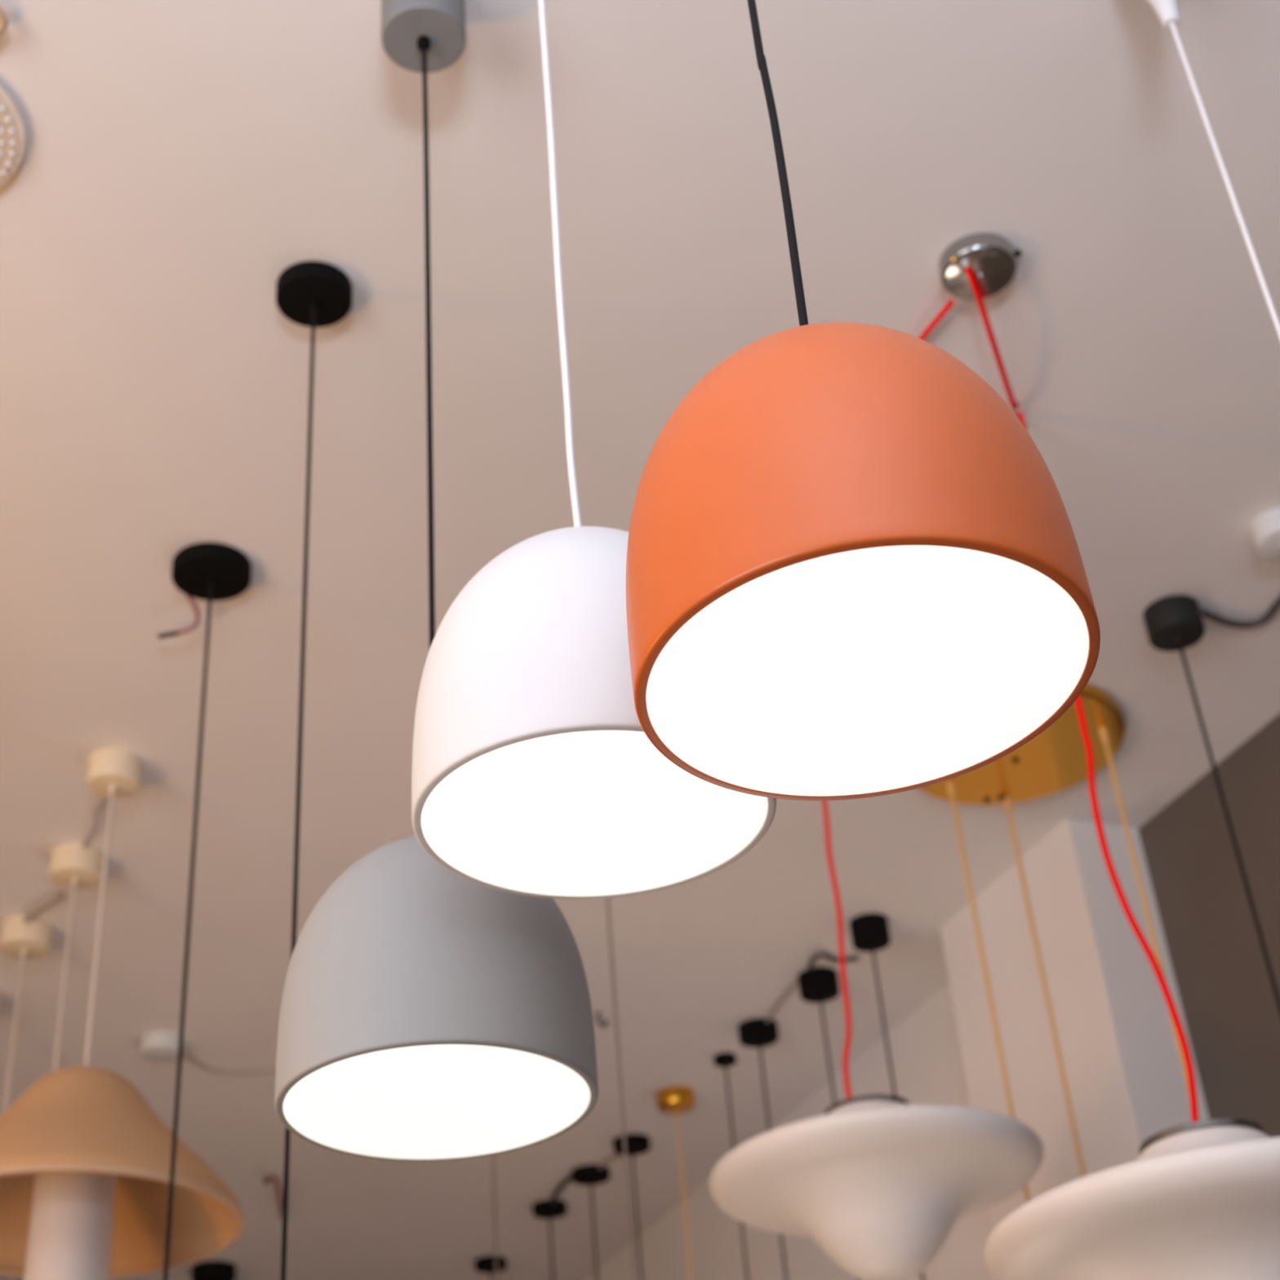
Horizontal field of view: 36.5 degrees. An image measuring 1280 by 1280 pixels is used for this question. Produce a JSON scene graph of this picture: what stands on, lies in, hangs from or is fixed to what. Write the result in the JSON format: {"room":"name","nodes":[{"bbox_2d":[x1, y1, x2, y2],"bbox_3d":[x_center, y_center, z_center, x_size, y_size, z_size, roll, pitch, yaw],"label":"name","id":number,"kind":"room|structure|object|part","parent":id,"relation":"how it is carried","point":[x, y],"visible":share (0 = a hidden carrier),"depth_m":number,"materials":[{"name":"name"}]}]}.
{"room":"store","nodes":[
{"label":"store","id":0,"kind":"room"},
{"bbox_2d":[0,0,1279,1279],"bbox_3d":[-1.591,0.053,3.831,6.116,0.150,15.300,10,-37,-21],"label":"ceiling","id":1,"kind":"structure","parent":0,"point":[180,156],"depth_m":3.25,"materials":[{"name":"paint"}]},
{"bbox_2d":[0,8,8,36],"bbox_3d":[-0.858,-0.804,2.512,0.080,0.038,0.056,-13,-35,11],"label":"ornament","id":2,"kind":"object","parent":1,"relation":"attached to","point":[4,21],"visible":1,"depth_m":2.50,"materials":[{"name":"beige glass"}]},
{"bbox_2d":[0,84,26,186],"bbox_3d":[-0.986,-0.701,2.648,0.284,0.026,0.284,10,-37,-21],"label":"recessed light","id":3,"kind":"object","parent":1,"relation":"in","point":[12,128],"visible":1,"depth_m":2.67,"materials":[{"name":"beige plastic"}]},
{"bbox_2d":[0,915,52,1113],"bbox_3d":[-1.417,1.244,4.255,0.150,1.360,0.150,10,-37,-21],"label":"pendant","id":4,"kind":"object","parent":1,"relation":"hanging from","point":[19,940],"visible":1,"depth_m":4.58,"materials":[{"name":"beige plastic"}]},
{"bbox_3d":[-1.417,1.244,4.255,0.009,1.240,0.009,10,-37,-21],"label":"cord","id":5,"kind":"part","parent":4,"relation":"part of","materials":[{"name":"beige plastic"}]},
{"bbox_2d":[22,891,63,923],"bbox_3d":[-1.413,0.637,4.554,0.037,0.023,0.205,22,-42,-33],"label":"cable","id":6,"kind":"object","parent":1,"relation":"attached to","point":[60,895],"visible":0.97,"depth_m":4.52,"materials":[{"name":"beige plastic"}]},
{"bbox_2d":[48,842,102,1071],"bbox_3d":[-1.222,0.985,4.024,0.112,1.220,0.112,10,-37,-21],"label":"pendant","id":7,"kind":"object","parent":1,"relation":"hanging from","point":[73,867],"visible":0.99,"depth_m":4.31,"materials":[{"name":"beige plastic"}]},
{"bbox_3d":[-1.220,1.010,4.008,0.009,1.160,0.009,10,-37,-21],"label":"cord","id":8,"kind":"part","parent":7,"relation":"part of","materials":[{"name":"beige plastic"}]},
{"bbox_2d":[81,797,107,848],"bbox_3d":[-1.202,0.416,4.259,0.018,0.017,0.272,10,-37,-21],"label":"cable","id":9,"kind":"object","parent":1,"relation":"attached to","point":[102,802],"visible":0.94,"depth_m":4.22,"materials":[{"name":"beige plastic"}]},
{"bbox_2d":[0,747,245,1279],"bbox_3d":[-1.051,0.778,3.695,0.616,1.275,0.616,-21,-37,22],"label":"pendant lamp","id":10,"kind":"object","parent":1,"relation":"hanging from","point":[85,1157],"visible":0.98,"depth_m":3.49,"materials":[{"name":"beige fabric"}]},
{"bbox_3d":[-1.069,0.564,3.841,0.010,0.634,0.010,10,-37,-21],"label":"cord","id":11,"kind":"part","parent":10,"relation":"part of","materials":[{"name":"beige plastic"}]},
{"bbox_3d":[-1.037,0.941,3.584,0.610,0.289,0.610,10,-37,-21],"label":"lamp shade","id":12,"kind":"part","parent":10,"relation":"part of","materials":[{"name":"beige fabric"}]},
{"bbox_2d":[157,542,252,1279],"bbox_3d":[-0.740,0.603,3.090,0.150,1.710,0.272,10,-37,-21],"label":"pendant","id":13,"kind":"object","parent":1,"relation":"hanging from","point":[209,571],"visible":1,"depth_m":3.47,"materials":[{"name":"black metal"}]},
{"bbox_3d":[-0.717,0.556,3.053,0.007,1.622,0.006,10,-37,-21],"label":"cord","id":14,"kind":"part","parent":13,"relation":"part of","materials":[{"name":"black plastic"}]},
{"bbox_2d":[139,1031,275,1074],"bbox_3d":[-1.080,1.182,5.377,0.645,0.042,0.201,15,-39,-26],"label":"ceiling rose","id":15,"kind":"object","parent":1,"relation":"attached to","point":[157,1046],"visible":0.65,"depth_m":5.21,"materials":[{"name":"white plastic"}]},
{"bbox_2d":[191,1260,235,1279],"bbox_3d":[-1.468,2.728,6.545,0.155,1.220,0.155,10,-37,-21],"label":"pendant","id":16,"kind":"object","parent":1,"relation":"hanging from","point":[209,1269],"visible":1,"depth_m":6.82,"materials":[{"name":"black metal"}]},
{"bbox_2d":[262,1175,283,1220],"bbox_3d":[-1.171,1.820,6.305,0.048,0.044,0.474,-3,-34,-4],"label":"cable","id":17,"kind":"object","parent":1,"relation":"attached to","point":[266,1180],"visible":0.9,"depth_m":6.16,"materials":[{"name":"brown plastic"}]},
{"bbox_2d":[275,260,352,1279],"bbox_3d":[-0.430,0.248,2.432,0.150,1.910,0.150,10,-37,-21],"label":"pendant","id":18,"kind":"object","parent":1,"relation":"hanging from","point":[313,294],"visible":1,"depth_m":2.91,"materials":[{"name":"black metal"}]},
{"bbox_3d":[-0.431,0.235,2.441,0.006,1.822,0.006,10,-37,-21],"label":"cord","id":19,"kind":"part","parent":18,"relation":"part of","materials":[{"name":"black plastic"}]},
{"bbox_2d":[274,0,598,1161],"bbox_3d":[-0.230,-0.221,2.116,0.280,1.522,0.280,10,-37,-21],"label":"pendant lamp","id":20,"kind":"object","parent":1,"relation":"hanging from","point":[428,1011],"visible":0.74,"depth_m":1.66,"materials":[{"name":"grey metal"}]},
{"bbox_3d":[-0.235,-0.287,2.162,0.007,1.175,0.007,10,-37,-21],"label":"cord","id":21,"kind":"part","parent":20,"relation":"part of","materials":[{"name":"black plastic"}]},
{"bbox_3d":[-0.185,0.299,1.761,0.280,0.257,0.280,-5,-34,0],"label":"lamp shade","id":22,"kind":"part","parent":20,"relation":"part of","materials":[{"name":"grey paint"}]},
{"bbox_2d":[283,1044,590,1159],"bbox_3d":[-0.176,0.403,1.690,0.266,0.006,0.266,-5,-34,0],"label":"diffuser","id":23,"kind":"object","parent":20,"relation":"attached to","point":[448,1100],"depth_m":1.68,"materials":[{"name":"white plastic"}]},
{"bbox_2d":[475,1255,506,1279],"bbox_3d":[-0.498,2.774,6.700,0.150,1.260,0.150,10,-37,-21],"label":"pendant","id":24,"kind":"object","parent":1,"relation":"hanging from","point":[486,1264],"visible":0.97,"depth_m":7.02,"materials":[{"name":"black metal"}]},
{"bbox_2d":[492,1155,497,1279],"bbox_3d":[-0.373,1.712,5.072,0.150,1.360,0.150,10,-37,-21],"label":"pendant","id":25,"kind":"object","parent":1,"relation":"hanging from","point":[493,1159],"visible":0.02,"depth_m":5.18,"materials":[{"name":"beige plastic"}]},
{"bbox_2d":[532,1199,567,1279],"bbox_3d":[-0.259,2.479,6.210,0.150,1.360,0.150,10,-37,-21],"label":"pendant","id":26,"kind":"object","parent":1,"relation":"hanging from","point":[544,1209],"visible":1,"depth_m":6.55,"materials":[{"name":"black metal"}]},
{"bbox_3d":[-0.260,2.466,6.219,0.008,1.272,0.008,10,-37,-21],"label":"cord","id":27,"kind":"part","parent":26,"relation":"part of","materials":[{"name":"black plastic"}]},
{"bbox_2d":[551,1173,571,1204],"bbox_3d":[-0.259,1.827,6.445,0.042,0.022,0.331,6,-36,-15],"label":"cable","id":28,"kind":"object","parent":1,"relation":"attached to","point":[567,1180],"visible":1,"depth_m":6.41,"materials":[{"name":"grey plastic"}]},
{"bbox_2d":[571,1164,609,1279],"bbox_3d":[-0.113,2.295,5.958,0.150,1.360,0.150,10,-37,-21],"label":"pendant","id":29,"kind":"object","parent":1,"relation":"hanging from","point":[591,1175],"visible":1,"depth_m":6.29,"materials":[{"name":"black metal"}]},
{"bbox_3d":[-0.114,2.281,5.967,0.008,1.274,0.007,10,-37,-21],"label":"cord","id":30,"kind":"part","parent":29,"relation":"part of","materials":[{"name":"black plastic"}]},
{"bbox_2d":[411,0,776,899],"bbox_3d":[-0.085,-0.447,1.889,0.280,1.425,0.281,25,-44,-37],"label":"pendant lamp","id":31,"kind":"object","parent":1,"relation":"hanging from","point":[536,772],"visible":0.8,"depth_m":1.46,"materials":[{"name":"white metal"}]},
{"bbox_3d":[-0.090,-0.515,1.934,0.008,1.076,0.011,10,-37,-21],"label":"cord","id":32,"kind":"part","parent":31,"relation":"part of","materials":[{"name":"white plastic"}]},
{"bbox_3d":[-0.042,0.031,1.561,0.280,0.257,0.280,-4,-33,0],"label":"lamp shade","id":33,"kind":"part","parent":31,"relation":"part of","materials":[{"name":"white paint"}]},
{"bbox_2d":[421,730,767,896],"bbox_3d":[-0.035,0.136,1.492,0.266,0.006,0.266,-4,-33,0],"label":"diffuser","id":34,"kind":"object","parent":31,"relation":"attached to","point":[531,813],"depth_m":1.48,"materials":[{"name":"white plastic"}]},
{"bbox_2d":[595,1011,608,1027],"bbox_3d":[-0.102,1.036,5.288,0.035,0.043,0.011,10,-37,-21],"label":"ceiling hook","id":35,"kind":"object","parent":1,"relation":"attached to","point":[601,1024],"visible":1,"depth_m":5.28,"materials":[{"name":"grey metal"}]},
{"bbox_2d":[598,1153,623,1168],"bbox_3d":[-0.094,1.672,6.243,0.030,0.013,0.151,19,-41,-31],"label":"cable","id":36,"kind":"object","parent":1,"relation":"attached to","point":[608,1159],"visible":0.8,"depth_m":6.23,"materials":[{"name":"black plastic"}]},
{"bbox_2d":[606,897,635,1279],"bbox_3d":[-0.034,0.925,3.785,0.150,1.560,0.150,10,-37,-21],"label":"pendant","id":37,"kind":"object","parent":1,"relation":"hanging from","point":[607,899],"visible":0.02,"depth_m":3.81,"materials":[{"name":"beige plastic"}]},
{"bbox_2d":[613,1133,650,1279],"bbox_3d":[0.021,2.141,5.750,0.150,1.360,0.150,10,-37,-21],"label":"pendant","id":38,"kind":"object","parent":1,"relation":"hanging from","point":[636,1144],"visible":0.95,"depth_m":6.08,"materials":[{"name":"black metal"}]},
{"bbox_3d":[0.020,2.128,5.759,0.008,1.272,0.007,10,-37,-21],"label":"cord","id":39,"kind":"part","parent":38,"relation":"part of","materials":[{"name":"black plastic"}]},
{"bbox_2d":[656,1085,695,1279],"bbox_3d":[0.158,1.962,5.416,0.150,1.460,0.150,10,-37,-21],"label":"pendant","id":40,"kind":"object","parent":1,"relation":"hanging from","point":[675,1100],"visible":1,"depth_m":5.77,"materials":[{"name":"gold metal"}]},
{"bbox_3d":[0.157,1.957,5.419,0.007,1.352,0.006,10,-37,-21],"label":"cord","id":41,"kind":"part","parent":40,"relation":"part of","materials":[{"name":"gold metal"}]},
{"bbox_2d":[713,1052,748,1279],"bbox_3d":[0.296,1.788,5.223,0.150,1.410,0.150,10,-37,-21],"label":"pendant","id":42,"kind":"object","parent":1,"relation":"hanging from","point":[725,1060],"visible":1,"depth_m":5.58,"materials":[{"name":"black metal"}]},
{"bbox_3d":[0.294,1.770,5.235,0.007,1.332,0.006,10,-37,-21],"label":"cord","id":43,"kind":"part","parent":42,"relation":"part of","materials":[{"name":"black plastic"}]},
{"bbox_2d":[737,1017,787,1279],"bbox_3d":[0.386,1.730,5.008,0.111,1.570,0.111,10,-37,-21],"label":"pendant","id":44,"kind":"object","parent":1,"relation":"hanging from","point":[755,1033],"visible":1,"depth_m":5.40,"materials":[{"name":"black metal"}]},
{"bbox_3d":[0.380,1.657,5.058,0.007,1.307,0.007,10,-37,-21],"label":"cord","id":45,"kind":"part","parent":44,"relation":"part of","materials":[{"name":"black plastic"}]},
{"bbox_2d":[765,977,798,1022],"bbox_3d":[0.387,0.989,5.304,0.016,0.011,0.294,5,-36,-15],"label":"cable","id":46,"kind":"object","parent":1,"relation":"attached to","point":[795,984],"visible":1,"depth_m":5.29,"materials":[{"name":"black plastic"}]},
{"bbox_2d":[797,966,859,1279],"bbox_3d":[0.531,1.543,4.753,0.106,1.570,0.106,10,-37,-21],"label":"pendant","id":47,"kind":"object","parent":1,"relation":"hanging from","point":[820,984],"visible":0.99,"depth_m":5.14,"materials":[{"name":"black metal"}]},
{"bbox_3d":[0.525,1.477,4.799,0.007,1.292,0.006,10,-37,-21],"label":"cord","id":48,"kind":"part","parent":47,"relation":"part of","materials":[{"name":"black plastic"}]},
{"bbox_2d":[807,952,858,970],"bbox_3d":[0.496,0.833,5.078,0.140,0.026,0.104,-13,-35,11],"label":"cable","id":49,"kind":"object","parent":1,"relation":"attached to","point":[817,955],"visible":0.93,"depth_m":5.09,"materials":[{"name":"grey plastic"}]},
{"bbox_2d":[626,0,1100,800],"bbox_3d":[0.081,-0.602,1.592,0.280,1.529,0.281,10,-37,-21],"label":"pendant lamp","id":50,"kind":"object","parent":1,"relation":"hanging from","point":[854,571],"visible":1,"depth_m":1.13,"materials":[{"name":"metal"}]},
{"bbox_3d":[0.074,-0.668,1.639,0.009,1.180,0.010,10,-37,-21],"label":"cord","id":51,"kind":"part","parent":50,"relation":"part of","materials":[{"name":"black plastic"}]},
{"bbox_3d":[0.125,-0.079,1.237,0.280,0.257,0.280,-6,-35,0],"label":"lamp shade","id":52,"kind":"part","parent":50,"relation":"part of","materials":[{"name":"metal"}]},
{"bbox_2d":[645,545,1088,795],"bbox_3d":[0.136,0.023,1.165,0.266,0.006,0.266,-6,-35,0],"label":"diffuser","id":53,"kind":"object","parent":50,"relation":"attached to","point":[771,670],"depth_m":1.15,"materials":[{"name":"white plastic"}]},
{"bbox_2d":[709,800,1043,1279],"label":"pendant lamp","id":54,"kind":"object","parent":1,"relation":"hanging from","point":[877,1187],"depth_m":3.45,"materials":[{"name":"white ceramic"}]},
{"bbox_3d":[0.441,1.025,3.579,0.621,0.306,0.621,10,-37,-21],"label":"lamp shade","id":55,"kind":"part","parent":54,"relation":"part of","materials":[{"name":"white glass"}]},
{"bbox_3d":[0.400,0.165,3.372,0.131,0.836,1.333,-1,-34,-6],"label":"cord","id":56,"kind":"part","parent":54,"relation":"part of","materials":[{"name":"red plastic"}]},
{"bbox_2d":[848,912,924,1279],"bbox_3d":[0.638,1.364,4.504,0.097,1.570,0.097,10,-37,-21],"label":"pendant","id":57,"kind":"object","parent":1,"relation":"hanging from","point":[869,932],"visible":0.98,"depth_m":4.89,"materials":[{"name":"black metal"}]},
{"bbox_3d":[0.632,1.299,4.548,0.007,1.287,0.006,10,-37,-21],"label":"cord","id":58,"kind":"part","parent":57,"relation":"part of","materials":[{"name":"black plastic"}]},
{"bbox_2d":[938,231,1027,428],"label":"pendant lamp","id":59,"kind":"object","parent":1,"relation":"hanging from","point":[978,266],"depth_m":3.00,"materials":[{"name":"silver metal"}]},
{"bbox_2d":[918,684,1199,1202],"bbox_3d":[0.868,0.875,3.791,0.487,1.600,0.487,10,-37,-21],"label":"pendant light","id":60,"kind":"object","parent":1,"relation":"hanging from","point":[1054,761],"visible":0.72,"depth_m":4.23,"materials":[{"name":"gold metal"}]},
{"bbox_3d":[0.735,0.833,3.971,0.009,1.192,0.009,10,-37,-21],"label":"cord","id":61,"kind":"part","parent":60,"relation":"part of","materials":[{"name":"gold metal"}]},
{"bbox_3d":[0.882,0.955,3.992,0.009,1.392,0.009,10,-37,-21],"label":"cord","id":62,"kind":"part","parent":60,"relation":"part of","materials":[{"name":"gold metal"}]},
{"bbox_3d":[1.050,0.829,3.739,0.009,1.492,0.009,10,-37,-21],"label":"cord","id":63,"kind":"part","parent":60,"relation":"part of","materials":[{"name":"fabric"}]},
{"bbox_2d":[984,694,1279,1279],"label":"pendant lamp","id":64,"kind":"object","parent":1,"relation":"hanging from","point":[1200,1200],"depth_m":2.37,"materials":[{"name":"white metal"}]},
{"bbox_3d":[0.609,0.020,2.821,0.053,1.309,0.442,-17,-36,17],"label":"cord","id":65,"kind":"part","parent":64,"relation":"part of","materials":[{"name":"red fabric"}]},
{"bbox_3d":[0.764,0.807,2.512,0.621,0.306,0.621,10,-37,-21],"label":"lamp shade","id":66,"kind":"part","parent":64,"relation":"part of","materials":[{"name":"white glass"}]},
{"bbox_2d":[1142,594,1279,1013],"bbox_3d":[1.127,0.732,3.330,0.110,1.920,0.110,10,-37,-21],"label":"pendant","id":67,"kind":"object","parent":1,"relation":"hanging from","point":[1173,623],"visible":1,"depth_m":3.81,"materials":[{"name":"black paint"}]},
{"bbox_3d":[1.121,0.667,3.374,0.007,1.637,0.007,10,-37,-21],"label":"cord","id":68,"kind":"part","parent":67,"relation":"part of","materials":[{"name":"black plastic"}]},
{"bbox_2d":[1145,0,1279,338],"bbox_3d":[0.732,-0.118,2.008,0.200,1.950,0.200,10,-37,-21],"label":"pendant","id":69,"kind":"object","parent":1,"relation":"hanging from","point":[1166,11],"visible":1,"depth_m":2.35,"materials":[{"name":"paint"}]},
{"bbox_2d":[1198,596,1279,628],"bbox_3d":[1.213,-0.054,3.858,0.206,0.031,0.126,-13,-35,11],"label":"cable","id":70,"kind":"object","parent":1,"relation":"attached to","point":[1275,606],"visible":1,"depth_m":3.88,"materials":[{"name":"grey plastic"}]},
{"bbox_2d":[1250,506,1279,560],"bbox_3d":[1.265,0.505,3.158,0.150,1.760,0.150,10,-37,-21],"label":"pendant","id":71,"kind":"object","parent":1,"relation":"hanging from","point":[1265,528],"visible":1,"depth_m":3.62,"materials":[{"name":"white paint"}]},
{"bbox_2d":[585,713,1279,1279],"bbox_3d":[1.288,2.085,3.837,0.150,3.600,15.300,10,-37,-21],"label":"wall","id":72,"kind":"structure","parent":0,"point":[1230,1010],"depth_m":4.42,"materials":[{"name":"beige paint"}]},
{"bbox_2d":[939,817,1208,1230],"bbox_3d":[1.110,2.081,3.809,0.199,3.600,0.600,10,-37,-21],"label":"wall pillar","id":73,"kind":"structure","parent":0,"point":[1126,1085],"depth_m":4.47,"materials":[{"name":"paint"}]}
]}

